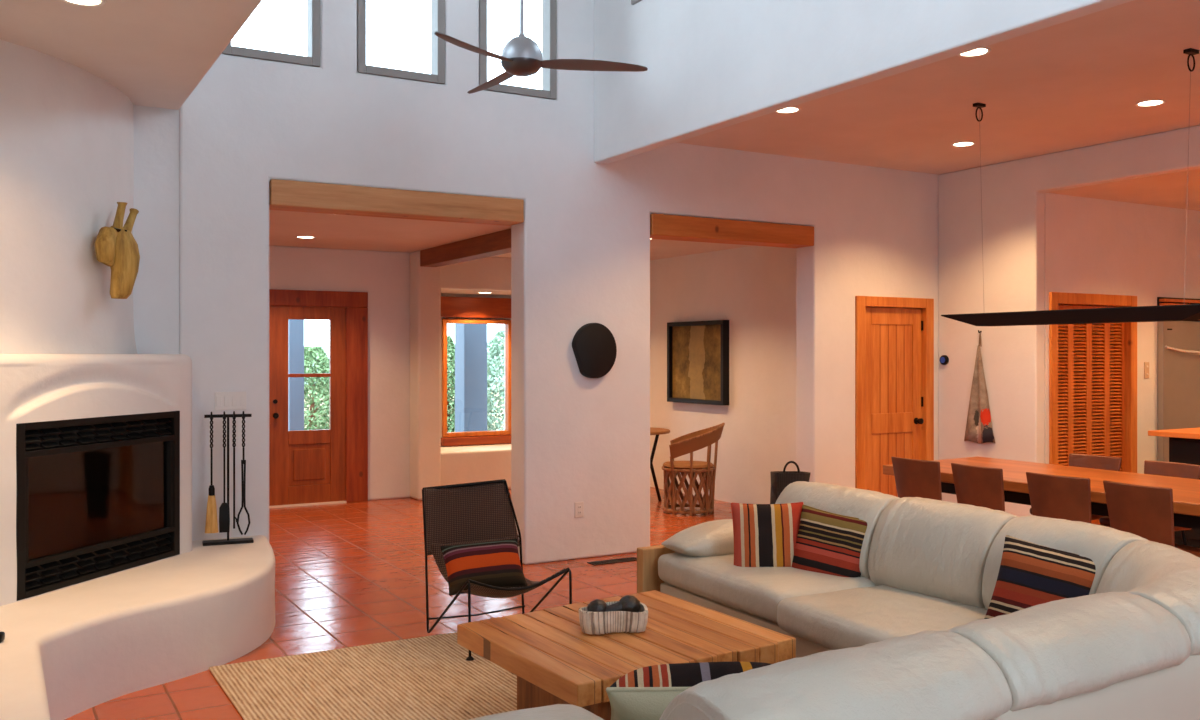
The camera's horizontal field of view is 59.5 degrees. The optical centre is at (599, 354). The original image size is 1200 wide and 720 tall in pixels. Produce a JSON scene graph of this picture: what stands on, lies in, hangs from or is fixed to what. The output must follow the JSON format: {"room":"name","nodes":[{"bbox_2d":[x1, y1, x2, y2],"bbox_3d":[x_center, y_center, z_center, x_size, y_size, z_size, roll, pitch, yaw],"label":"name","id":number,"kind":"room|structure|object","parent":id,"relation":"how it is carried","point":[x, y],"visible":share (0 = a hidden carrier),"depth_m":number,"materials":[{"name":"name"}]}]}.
{"room":"living room","nodes":[
{"label":"living room","id":0,"kind":"room"},
{"bbox_2d":[0,0,261,109],"bbox_3d":[-0.946,-1.565,1.931,1.700,0.120,9.490,0,0,-30],"label":"ceiling","id":1,"kind":"structure","parent":0,"point":[156,53],"depth_m":4.96,"materials":[{"name":"paint"}]},
{"bbox_2d":[62,0,105,6],"bbox_3d":[-2.187,-1.502,4.431,0.184,0.005,0.184,0,0,-30],"label":"recessed light","id":2,"kind":"object","parent":1,"relation":"in","point":[87,3],"visible":1,"depth_m":4.47,"materials":[{"name":"beige"}]},
{"bbox_2d":[269,246,510,499],"bbox_3d":[-2.093,0.215,11.287,5.800,2.620,0.170,0,0,-30],"label":"wall","id":3,"kind":"structure","parent":0,"point":[385,276],"depth_m":11.08,"materials":[{"name":"paint"}]},
{"bbox_2d":[269,289,367,507],"bbox_3d":[-2.937,0.435,10.700,1.150,2.180,0.140,0,0,-30],"label":"door","id":4,"kind":"structure","parent":3,"relation":"in","point":[324,466],"depth_m":10.75,"materials":[{"name":"brown wood"}]},
{"bbox_2d":[441,443,510,488],"bbox_3d":[-1.314,1.300,12.207,1.730,0.450,0.760,0,0,-30],"label":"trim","id":5,"kind":"structure","parent":3,"relation":"attached to","point":[469,463],"depth_m":11.76,"materials":[{"name":"paint"}]},
{"bbox_2d":[441,293,510,446],"bbox_3d":[-1.537,0.225,12.621,2.000,2.600,0.180,0,0,-30],"label":"window frame","id":6,"kind":"structure","parent":0,"point":[442,294],"depth_m":12.47,"materials":[{"name":"paint"}]},
{"bbox_2d":[441,319,510,445],"bbox_3d":[-1.456,0.320,12.541,0.940,1.490,0.160,0,0,-30],"label":"window","id":7,"kind":"structure","parent":6,"relation":"in","point":[499,436],"depth_m":12.50,"materials":[{"name":"brown wood"}]},
{"bbox_2d":[441,296,510,317],"bbox_3d":[-1.325,-0.565,12.594,1.340,0.240,0.080,0,0,-30],"label":"trim","id":8,"kind":"structure","parent":6,"relation":"attached to","point":[465,307],"depth_m":12.46,"materials":[{"name":"brown wood"}]},
{"bbox_2d":[441,289,510,294],"bbox_3d":[-1.264,-0.800,12.271,1.880,0.150,0.700,0,0,-30],"label":"ceiling","id":9,"kind":"structure","parent":0,"point":[449,291],"depth_m":12.18,"materials":[{"name":"paint"}]},
{"bbox_2d":[269,210,752,259],"bbox_3d":[-1.183,-1.160,9.717,5.800,0.130,3.800,0,0,-30],"label":"ceiling","id":10,"kind":"structure","parent":0,"point":[349,232],"depth_m":9.54,"materials":[{"name":"paint"}]},
{"bbox_2d":[295,236,315,238],"bbox_3d":[-2.730,-1.091,9.734,0.184,0.005,0.184,0,0,-30],"label":"recessed light","id":11,"kind":"object","parent":10,"relation":"in","point":[304,237],"visible":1,"depth_m":9.75,"materials":[{"name":"beige"}]},
{"bbox_2d":[133,0,938,564],"bbox_3d":[-0.550,-0.975,7.749,8.620,5.000,0.240,0,0,-30],"label":"wall","id":12,"kind":"structure","parent":0,"point":[580,251],"depth_m":7.68,"materials":[{"name":"paint"}]},
{"bbox_2d":[215,392,245,410],"bbox_3d":[-2.315,0.288,6.582,0.190,0.115,0.014,0,0,-30],"label":"light switch","id":13,"kind":"object","parent":12,"relation":"attached to","point":[223,400],"visible":1,"depth_m":6.58,"materials":[{"name":"white plastic"}]},
{"bbox_2d":[222,0,319,66],"bbox_3d":[-2.127,-2.580,6.768,0.615,1.390,0.136,0,0,-30],"label":"window","id":14,"kind":"structure","parent":12,"relation":"in","point":[312,59],"depth_m":6.84,"materials":[{"name":"grey metal"}]},
{"bbox_2d":[269,179,523,225],"bbox_3d":[-1.385,-1.042,7.255,1.790,0.167,0.247,0,0,-30],"label":"wooden beam","id":15,"kind":"structure","parent":12,"relation":"attached to","point":[284,195],"depth_m":7.11,"materials":[{"name":"brown wood"}]},
{"bbox_2d":[357,0,444,83],"bbox_3d":[-1.377,-2.580,7.203,0.617,1.390,0.136,0,0,-30],"label":"window","id":16,"kind":"structure","parent":12,"relation":"in","point":[437,75],"depth_m":7.22,"materials":[{"name":"grey metal"}]},
{"bbox_2d":[420,229,510,266],"bbox_3d":[-0.966,-1.010,9.583,0.180,0.170,3.350,0,0,-30],"label":"trim","id":17,"kind":"structure","parent":12,"relation":"attached to","point":[496,243],"depth_m":9.91,"materials":[{"name":"brown wood"}]},
{"bbox_2d":[479,0,556,99],"bbox_3d":[-0.617,-2.580,7.643,0.611,1.390,0.136,0,0,-30],"label":"window","id":18,"kind":"structure","parent":12,"relation":"in","point":[549,7],"depth_m":7.71,"materials":[{"name":"grey metal"}]},
{"bbox_2d":[575,502,583,517],"bbox_3d":[-0.155,1.155,7.834,0.075,0.115,0.013,0,0,-30],"label":"wall outlet","id":19,"kind":"object","parent":12,"relation":"attached to","point":[579,506],"visible":1,"depth_m":7.83,"materials":[{"name":"white plastic"}]},
{"bbox_2d":[572,323,616,377],"bbox_3d":[-0.035,-0.033,7.861,0.360,0.416,0.078,0,0,-30],"label":"disc","id":20,"kind":"object","parent":12,"relation":"attached to","point":[594,348],"visible":1,"depth_m":7.82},
{"bbox_2d":[650,214,813,247],"bbox_3d":[1.059,-1.016,8.672,1.650,0.167,0.247,0,0,-30],"label":"trim","id":21,"kind":"structure","parent":12,"relation":"attached to","point":[662,226],"depth_m":8.55,"materials":[{"name":"orange wood"}]},
{"bbox_2d":[855,296,933,496],"bbox_3d":[2.639,0.502,9.500,0.955,2.045,0.170,0,0,-30],"label":"door","id":22,"kind":"structure","parent":12,"relation":"in","point":[894,336],"depth_m":9.48,"materials":[{"name":"brown wood"}]},
{"bbox_2d":[65,487,1108,719],"bbox_3d":[2.329,1.585,6.551,12.600,0.120,14.600,0,0,-30],"label":"floor","id":23,"kind":"structure","parent":0,"point":[351,574],"depth_m":6.89,"materials":[{"name":"tile"}]},
{"bbox_2d":[0,40,191,605],"bbox_3d":[-2.996,0.005,5.113,0.885,3.040,2.884,0,0,9],"label":"fireplace","id":24,"kind":"object","parent":23,"relation":"on","point":[96,432],"visible":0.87,"depth_m":5.34,"materials":[{"name":"paint"}]},
{"bbox_2d":[25,536,165,583],"bbox_3d":[-2.608,1.055,5.450,0.005,0.110,1.081,0,0,15],"label":"vent","id":25,"kind":"object","parent":24,"relation":"attached to","point":[101,559],"depth_m":5.40,"materials":[{"name":"metal"}]},
{"bbox_2d":[25,418,165,449],"bbox_3d":[-2.608,0.403,5.450,0.005,0.100,1.081,0,0,15],"label":"vent","id":26,"kind":"object","parent":24,"relation":"attached to","point":[105,432],"depth_m":5.37,"materials":[{"name":"metal"}]},
{"bbox_2d":[94,202,139,298],"bbox_3d":[-2.591,-0.564,5.676,0.156,0.522,0.335,0,0,10],"label":"sculpture","id":27,"kind":"object","parent":24,"relation":"attached to","point":[116,247],"visible":1,"depth_m":5.62,"materials":[{"name":"yellow wood"}]},
{"bbox_2d":[0,535,274,719],"bbox_3d":[-1.766,1.335,3.880,2.215,0.380,5.285,0,0,-30],"label":"bench","id":28,"kind":"object","parent":23,"relation":"on","point":[65,653],"visible":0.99,"depth_m":4.86,"materials":[{"name":"paint"}]},
{"bbox_2d":[0,632,4,642],"bbox_3d":[-2.422,1.125,4.179,0.090,0.040,0.056,0,0,-10],"label":"remote","id":29,"kind":"object","parent":28,"relation":"on","point":[2,634],"visible":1,"depth_m":4.18,"materials":[{"name":"black plastic"}]},
{"bbox_2d":[202,414,253,545],"bbox_3d":[-2.262,0.752,6.387,0.290,0.785,0.100,0,0,-22],"label":"stand","id":30,"kind":"object","parent":28,"relation":"on","point":[227,541],"visible":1,"depth_m":6.38,"materials":[{"name":"metal"}]},
{"bbox_2d":[205,411,218,532],"bbox_3d":[-2.338,0.706,6.328,0.066,0.728,0.075,0,0,14],"label":"brush","id":31,"kind":"object","parent":30,"relation":"hanging from","point":[211,526],"visible":1,"depth_m":6.31,"materials":[{"name":"metal"}]},
{"bbox_2d":[219,411,229,532],"bbox_3d":[-2.283,0.708,6.373,0.062,0.734,0.051,0,0,-30],"label":"shovel","id":32,"kind":"object","parent":30,"relation":"hanging from","point":[224,510],"visible":1,"depth_m":6.36,"materials":[{"name":"metal"}]},
{"bbox_2d":[232,411,236,528],"bbox_3d":[-2.225,0.698,6.390,0.026,0.714,0.063,0,0,-30],"label":"poker","id":33,"kind":"object","parent":30,"relation":"hanging from","point":[233,417],"visible":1,"depth_m":6.38,"materials":[{"name":"metal"}]},
{"bbox_2d":[237,411,249,534],"bbox_3d":[-2.175,0.720,6.405,0.066,0.756,0.054,0,0,26],"label":"tongs","id":34,"kind":"object","parent":30,"relation":"hanging from","point":[243,483],"visible":1,"depth_m":6.40,"materials":[{"name":"metal"}]},
{"bbox_2d":[209,632,516,719],"bbox_3d":[-0.365,1.516,4.458,2.020,0.016,2.620,0,0,-30],"label":"jute rug","id":35,"kind":"object","parent":23,"relation":"on","point":[427,677],"visible":0.47,"depth_m":4.82,"materials":[{"name":"beige wicker"}]},
{"bbox_2d":[422,479,571,660],"bbox_3d":[-0.550,1.105,5.598,0.617,0.807,0.639,0,0,-30],"label":"sling chair","id":36,"kind":"object","parent":35,"relation":"on","point":[474,512],"visible":0.72,"depth_m":5.79,"materials":[{"name":"metal"}]},
{"bbox_2d":[440,538,526,595],"bbox_3d":[-0.620,1.130,5.616,0.433,0.248,0.220,0,0,-25],"label":"lumbar pillow","id":37,"kind":"object","parent":36,"relation":"on","point":[495,563],"visible":0.94,"depth_m":5.55,"materials":[{"name":"multicoloured fabric"}]},
{"bbox_2d":[457,590,795,719],"bbox_3d":[0.080,1.316,4.299,1.085,0.385,1.079,0,0,-30],"label":"coffee table","id":38,"kind":"object","parent":35,"relation":"on","point":[553,662],"visible":0.58,"depth_m":4.12,"materials":[{"name":"brown wood"}]},
{"bbox_2d":[578,601,647,634],"bbox_3d":[0.049,1.075,4.304,0.288,0.096,0.195,0,0,-11],"label":"bowl","id":39,"kind":"object","parent":38,"relation":"on","point":[593,623],"visible":0.89,"depth_m":4.23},
{"bbox_2d":[587,595,639,611],"bbox_3d":[0.058,1.045,4.311,0.222,0.113,0.091,0,0,-9],"label":"decorative balls","id":40,"kind":"object","parent":39,"relation":"in","point":[628,603],"visible":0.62,"depth_m":4.28},
{"bbox_2d":[410,251,440,499],"bbox_3d":[-2.077,0.215,11.539,0.260,2.620,1.150,0,0,-30],"label":"pier","id":41,"kind":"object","parent":23,"relation":"on","point":[425,282],"visible":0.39,"depth_m":11.06,"materials":[{"name":"paint"}]},
{"bbox_2d":[587,557,636,565],"bbox_3d":[0.106,1.522,7.754,0.400,0.006,0.110,0,0,-30],"label":"floor vent","id":42,"kind":"object","parent":23,"relation":"in","point":[628,559],"visible":0.95,"depth_m":7.74,"materials":[{"name":"brown metal"}]},
{"bbox_2d":[590,558,635,563],"bbox_3d":[0.104,1.522,7.753,0.364,0.004,0.086,0,0,-30],"label":"grille","id":43,"kind":"object","parent":42,"relation":"attached to","point":[619,560],"depth_m":7.74,"materials":[{"name":"brown metal"}]},
{"bbox_2d":[650,427,669,500],"bbox_3d":[0.312,1.151,10.907,0.840,0.756,0.840,0,0,-30],"label":"round side table","id":44,"kind":"object","parent":23,"relation":"on","point":[653,431],"visible":0.2,"depth_m":10.94,"materials":[{"name":"brown metal"}]},
{"bbox_2d":[662,422,724,515],"bbox_3d":[0.901,1.089,10.210,0.606,0.872,0.650,0,0,-11],"label":"barrel chair","id":45,"kind":"object","parent":23,"relation":"on","point":[697,440],"visible":1,"depth_m":10.01,"materials":[{"name":"brown wood"}]},
{"bbox_2d":[770,461,810,503],"bbox_3d":[1.498,1.181,8.286,0.312,0.689,0.157,0,0,-4],"label":"woven basket","id":46,"kind":"object","parent":23,"relation":"on","point":[780,480],"visible":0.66,"depth_m":8.24,"materials":[{"name":"black wicker"}]},
{"bbox_2d":[469,481,1199,719],"bbox_3d":[1.015,1.095,3.885,2.410,0.861,4.027,0,0,14],"label":"sectional sofa","id":47,"kind":"object","parent":23,"relation":"on","point":[909,637],"visible":0.88,"depth_m":3.10,"materials":[{"name":"beige leather"}]},
{"bbox_2d":[606,661,770,719],"bbox_3d":[0.303,0.995,2.938,0.575,0.316,0.365,0,0,0],"label":"throw pillow","id":48,"kind":"object","parent":47,"relation":"on","point":[644,693],"visible":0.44,"depth_m":2.78,"materials":[{"name":"fabric"}]},
{"bbox_2d":[658,552,875,622],"bbox_3d":[0.834,1.124,5.258,0.722,0.190,1.091,0,0,-30],"label":"seat cushion","id":49,"kind":"object","parent":47,"relation":"on","point":[712,580],"depth_m":4.98,"materials":[{"name":"beige leather"}]},
{"bbox_2d":[731,502,803,566],"bbox_3d":[0.835,0.920,5.199,0.365,0.376,0.174,0,0,3],"label":"throw pillow","id":50,"kind":"object","parent":47,"relation":"on","point":[765,535],"visible":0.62,"depth_m":5.16,"materials":[{"name":"multicoloured fabric"}]},
{"bbox_2d":[791,505,866,577],"bbox_3d":[1.107,0.940,5.069,0.413,0.399,0.181,0,0,35],"label":"throw pillow","id":51,"kind":"object","parent":47,"relation":"on","point":[829,543],"visible":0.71,"depth_m":5.01,"materials":[{"name":"multicoloured fabric"}]},
{"bbox_2d":[659,630,1012,719],"bbox_3d":[0.561,0.902,2.518,0.887,0.386,0.448,0,0,-30],"label":"cushion","id":52,"kind":"object","parent":47,"relation":"on","point":[925,674],"depth_m":2.41,"materials":[{"name":"beige leather"}]},
{"bbox_2d":[775,481,899,576],"bbox_3d":[1.215,0.879,5.332,0.427,0.426,0.718,0,0,-30],"label":"cushion","id":53,"kind":"object","parent":47,"relation":"on","point":[869,506],"depth_m":5.16,"materials":[{"name":"beige leather"}]},
{"bbox_2d":[777,585,986,649],"bbox_3d":[1.317,1.139,4.357,0.790,0.186,1.008,0,0,-30],"label":"seat cushion","id":54,"kind":"object","parent":47,"relation":"on","point":[825,617],"depth_m":4.37,"materials":[{"name":"beige leather"}]},
{"bbox_2d":[868,497,1018,607],"bbox_3d":[1.579,0.880,4.743,0.427,0.426,0.668,0,0,-30],"label":"cushion","id":55,"kind":"object","parent":47,"relation":"on","point":[940,550],"depth_m":4.63,"materials":[{"name":"beige leather"}]},
{"bbox_2d":[984,535,1095,618],"bbox_3d":[1.721,0.920,4.049,0.449,0.395,0.205,0,0,43],"label":"throw pillow","id":56,"kind":"object","parent":47,"relation":"on","point":[1030,574],"visible":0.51,"depth_m":4.03,"materials":[{"name":"multicoloured fabric"}]},
{"bbox_2d":[982,515,1148,609],"bbox_3d":[1.891,0.877,4.171,0.434,0.426,0.633,0,0,-30],"label":"cushion","id":57,"kind":"object","parent":47,"relation":"on","point":[1109,548],"depth_m":4.11,"materials":[{"name":"beige leather"}]},
{"bbox_2d":[947,592,1190,710],"bbox_3d":[1.282,0.902,2.996,0.858,0.384,0.447,0,0,-30],"label":"cushion","id":58,"kind":"object","parent":47,"relation":"on","point":[1109,651],"depth_m":2.85,"materials":[{"name":"beige leather"}]},
{"bbox_2d":[1096,540,1199,655],"bbox_3d":[1.908,0.888,3.543,0.498,0.411,0.960,0,0,28],"label":"cushion","id":59,"kind":"object","parent":47,"relation":"on","point":[1168,576],"depth_m":3.56,"materials":[{"name":"beige leather"}]},
{"bbox_2d":[891,457,941,500],"bbox_3d":[2.236,1.102,6.958,0.516,0.849,0.404,0,0,-32],"label":"dining chair","id":60,"kind":"object","parent":23,"relation":"on","point":[913,477],"visible":0.31,"depth_m":6.80,"materials":[{"name":"brown leather"}]},
{"bbox_2d":[951,463,1004,511],"bbox_3d":[2.494,1.102,6.533,0.516,0.849,0.404,0,0,-28],"label":"dining chair","id":61,"kind":"object","parent":23,"relation":"on","point":[974,485],"visible":0.37,"depth_m":6.38,"materials":[{"name":"brown leather"}]},
{"bbox_2d":[883,457,1199,529],"bbox_3d":[3.113,1.150,6.543,1.090,0.750,2.800,0,0,-30],"label":"dining table","id":62,"kind":"object","parent":23,"relation":"on","point":[1186,491],"visible":0.2,"depth_m":6.54,"materials":[{"name":"brown wood"}]},
{"bbox_2d":[1026,472,1091,523],"bbox_3d":[2.763,1.102,6.049,0.516,0.849,0.404,0,0,-33],"label":"dining chair","id":63,"kind":"object","parent":23,"relation":"on","point":[1051,496],"visible":0.32,"depth_m":5.89,"materials":[{"name":"brown leather"}]},
{"bbox_2d":[1030,454,1121,526],"bbox_3d":[3.317,1.119,7.311,0.516,0.814,0.404,0,0,-32],"label":"dining chair","id":64,"kind":"object","parent":23,"relation":"on","point":[1076,460],"visible":0.27,"depth_m":7.41,"materials":[{"name":"brown leather"}]},
{"bbox_2d":[1099,460,1199,545],"bbox_3d":[3.590,1.119,6.840,0.516,0.814,0.404,0,0,-27],"label":"dining chair","id":65,"kind":"object","parent":23,"relation":"on","point":[1172,469],"visible":0.3,"depth_m":6.90,"materials":[{"name":"brown leather"}]},
{"bbox_2d":[1103,480,1199,557],"bbox_3d":[3.008,1.102,5.607,0.516,0.849,0.404,0,0,-27],"label":"dining chair","id":66,"kind":"object","parent":23,"relation":"on","point":[1146,512],"visible":0.42,"depth_m":5.46,"materials":[{"name":"brown leather"}]},
{"bbox_2d":[1148,428,1199,547],"bbox_3d":[5.729,1.062,7.904,1.960,0.925,2.130,0,0,-30],"label":"kitchen island","id":67,"kind":"object","parent":23,"relation":"on","point":[1184,444],"visible":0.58,"depth_m":8.18,"materials":[{"name":"brown wood"}]},
{"bbox_2d":[1148,428,1199,438],"bbox_3d":[5.729,0.620,7.904,1.960,0.040,2.130,0,0,-30],"label":"island countertop","id":68,"kind":"structure","parent":67,"relation":"on","point":[1191,433],"depth_m":8.22,"materials":[{"name":"brown wood"}]},
{"bbox_2d":[1157,297,1199,461],"bbox_3d":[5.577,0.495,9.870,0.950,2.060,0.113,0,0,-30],"label":"refrigerator","id":69,"kind":"object","parent":23,"relation":"on","point":[1178,341],"visible":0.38,"depth_m":9.74,"materials":[{"name":"metal"}]},
{"bbox_2d":[650,246,795,503],"bbox_3d":[1.304,0.215,11.060,0.150,2.620,3.630,0,0,-30],"label":"wall","id":70,"kind":"structure","parent":0,"point":[753,288],"depth_m":10.69,"materials":[{"name":"paint"}]},
{"bbox_2d":[667,320,728,404],"bbox_3d":[1.041,0.079,11.284,0.080,0.882,1.040,0,0,-30],"label":"framed picture","id":71,"kind":"object","parent":70,"relation":"attached to","point":[697,351],"visible":1,"depth_m":11.25},
{"bbox_2d":[594,0,1133,163],"bbox_3d":[2.375,-2.460,3.839,0.120,2.030,9.460,0,0,-30],"label":"wall","id":72,"kind":"structure","parent":0,"point":[712,65],"depth_m":6.23,"materials":[{"name":"paint"}]},
{"bbox_2d":[631,0,641,4],"bbox_3d":[0.774,-2.915,6.581,0.120,0.880,2.010,0,0,-30],"label":"window","id":73,"kind":"structure","parent":72,"relation":"in","point":[633,2],"depth_m":7.38,"materials":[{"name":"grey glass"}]},
{"bbox_2d":[676,0,1199,174],"bbox_3d":[4.009,-1.750,4.809,3.680,0.150,9.900,0,0,-30],"label":"ceiling","id":74,"kind":"structure","parent":0,"point":[1079,82],"depth_m":7.02,"materials":[{"name":"paint"}]},
{"bbox_2d":[776,107,800,113],"bbox_3d":[1.278,-1.671,7.167,0.184,0.005,0.184,0,0,-30],"label":"recessed light","id":75,"kind":"object","parent":74,"relation":"in","point":[790,109],"visible":0.67,"depth_m":7.17,"materials":[{"name":"beige"}]},
{"bbox_2d":[951,142,975,146],"bbox_3d":[2.882,-1.671,8.328,0.184,0.005,0.184,0,0,-30],"label":"recessed light","id":76,"kind":"object","parent":74,"relation":"in","point":[958,144],"visible":1,"depth_m":8.34,"materials":[{"name":"beige"}]},
{"bbox_2d":[957,47,990,56],"bbox_3d":[2.062,-1.671,5.795,0.184,0.005,0.184,0,0,-30],"label":"recessed light","id":77,"kind":"object","parent":74,"relation":"in","point":[982,51],"visible":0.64,"depth_m":5.80,"materials":[{"name":"white plastic"}]},
{"bbox_2d":[941,48,1199,325],"bbox_3d":[2.885,-0.932,6.348,0.290,1.485,1.850,0,0,-30],"label":"linear pendant","id":78,"kind":"object","parent":74,"relation":"hanging from","point":[1186,312],"visible":1,"depth_m":6.16,"materials":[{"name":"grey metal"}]},
{"bbox_2d":[1135,100,1165,106],"bbox_3d":[3.656,-1.671,6.974,0.184,0.005,0.184,0,0,-30],"label":"recessed light","id":79,"kind":"object","parent":74,"relation":"in","point":[1148,103],"visible":1,"depth_m":6.98,"materials":[{"name":"beige"}]},
{"bbox_2d":[938,125,1199,515],"bbox_3d":[5.559,-0.075,5.684,0.120,3.200,9.460,0,0,-30],"label":"wall","id":80,"kind":"structure","parent":0,"point":[1010,222],"depth_m":9.08,"materials":[{"name":"paint"}]},
{"bbox_2d":[940,355,948,364],"bbox_3d":[3.164,0.046,9.664,0.034,0.090,0.090,0,0,-30],"label":"thermostat","id":81,"kind":"object","parent":80,"relation":"attached to","point":[944,359],"visible":1,"depth_m":9.65,"materials":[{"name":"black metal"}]},
{"bbox_2d":[964,330,994,443],"bbox_3d":[3.361,0.282,9.312,0.052,1.006,0.341,0,0,-30],"label":"wall hanging","id":82,"kind":"object","parent":80,"relation":"hanging from","point":[979,429],"visible":1,"depth_m":9.30,"materials":[{"name":"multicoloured fabric"}]},
{"bbox_2d":[1058,305,1113,458],"bbox_3d":[4.129,0.025,9.646,1.380,3.000,0.650,0,0,-30],"label":"wall","id":83,"kind":"structure","parent":0,"point":[1071,305],"depth_m":10.01,"materials":[{"name":"paint"}]},
{"bbox_2d":[1045,193,1199,473],"bbox_3d":[5.324,0.075,9.877,3.680,2.900,0.150,0,0,-30],"label":"wall","id":84,"kind":"structure","parent":0,"point":[1093,246],"depth_m":9.47,"materials":[{"name":"paint"}]},
{"bbox_2d":[1049,292,1136,524],"bbox_3d":[4.299,0.495,9.268,1.195,2.060,0.175,0,0,-30],"label":"door","id":85,"kind":"structure","parent":84,"relation":"in","point":[1124,349],"depth_m":9.26,"materials":[{"name":"brown wood"}]},
{"bbox_2d":[1144,362,1148,378],"bbox_3d":[4.998,0.140,9.593,0.070,0.150,0.016,0,0,-30],"label":"light switch","id":86,"kind":"object","parent":84,"relation":"attached to","point":[1146,364],"visible":1,"depth_m":9.59,"materials":[{"name":"white plastic"}]},
{"bbox_2d":[1045,168,1199,210],"bbox_3d":[6.716,-1.450,7.476,3.680,0.150,5.400,0,0,-30],"label":"ceiling","id":87,"kind":"structure","parent":0,"point":[1169,189],"depth_m":8.83,"materials":[{"name":"paint"}]},
{"bbox_3d":[1.050,-3.550,3.094,3.160,0.150,9.900,0,0,-30],"label":"ceiling","id":88,"kind":"structure","parent":0,"visible":0},
{"bbox_2d":[434,0,647,93],"bbox_3d":[-0.502,-2.487,5.787,1.236,1.976,1.003,0,0,-30],"label":"ceiling fan","id":89,"kind":"object","parent":88,"relation":"hanging from","point":[521,56],"visible":1,"depth_m":5.59,"materials":[{"name":"grey metal"}]},
{"label":"outside","id":90,"kind":"structure","parent":0,"visible":0},
{"bbox_2d":[304,382,504,429],"bbox_3d":[-13.704,1.750,33.610,70.000,0.150,48.100,0,0,-30],"label":"ground","id":91,"kind":"structure","parent":90,"point":[497,395],"depth_m":34.15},
{"bbox_2d":[304,346,328,429],"bbox_3d":[-4.578,0.765,16.529,1.223,1.830,1.170,0,0,-30],"label":"juniper tree","id":92,"kind":"object","parent":91,"relation":"on","point":[313,421],"visible":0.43,"depth_m":16.30,"materials":[{"name":"green plant"}]},
{"bbox_2d":[447,336,454,431],"bbox_3d":[-2.386,0.689,15.973,0.782,1.983,0.825,0,0,-30],"label":"juniper tree","id":93,"kind":"object","parent":91,"relation":"on","point":[450,343],"visible":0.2,"depth_m":15.77,"materials":[{"name":"green plant"}]},
{"bbox_2d":[487,330,504,430],"bbox_3d":[-1.415,0.639,16.384,1.227,2.082,1.255,0,0,-5],"label":"juniper tree","id":94,"kind":"object","parent":91,"relation":"on","point":[496,344],"visible":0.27,"depth_m":16.09,"materials":[{"name":"green plant"}]},
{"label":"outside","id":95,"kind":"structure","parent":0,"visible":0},
{"bbox_2d":[305,346,504,383],"bbox_3d":[-12.505,0.393,86.376,145.000,3.263,42.000,0,0,-30],"label":"hills","id":96,"kind":"structure","parent":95,"point":[326,348],"depth_m":73.75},
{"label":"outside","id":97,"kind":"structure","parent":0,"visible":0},
{"bbox_3d":[-3.592,1.650,13.175,11.000,0.150,2.800,0,0,-30],"label":"floor","id":98,"kind":"structure","parent":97,"visible":0},
{"bbox_2d":[288,319,303,430],"bbox_3d":[-3.506,0.200,12.069,0.170,2.750,0.170,0,0,-30],"label":"porch post","id":99,"kind":"object","parent":98,"relation":"on","point":[295,327],"visible":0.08,"depth_m":11.99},
{"bbox_2d":[455,323,486,431],"bbox_3d":[-1.658,0.200,13.487,0.320,2.750,0.320,0,0,-30],"label":"porch post","id":100,"kind":"object","parent":98,"relation":"on","point":[470,339],"visible":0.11,"depth_m":13.36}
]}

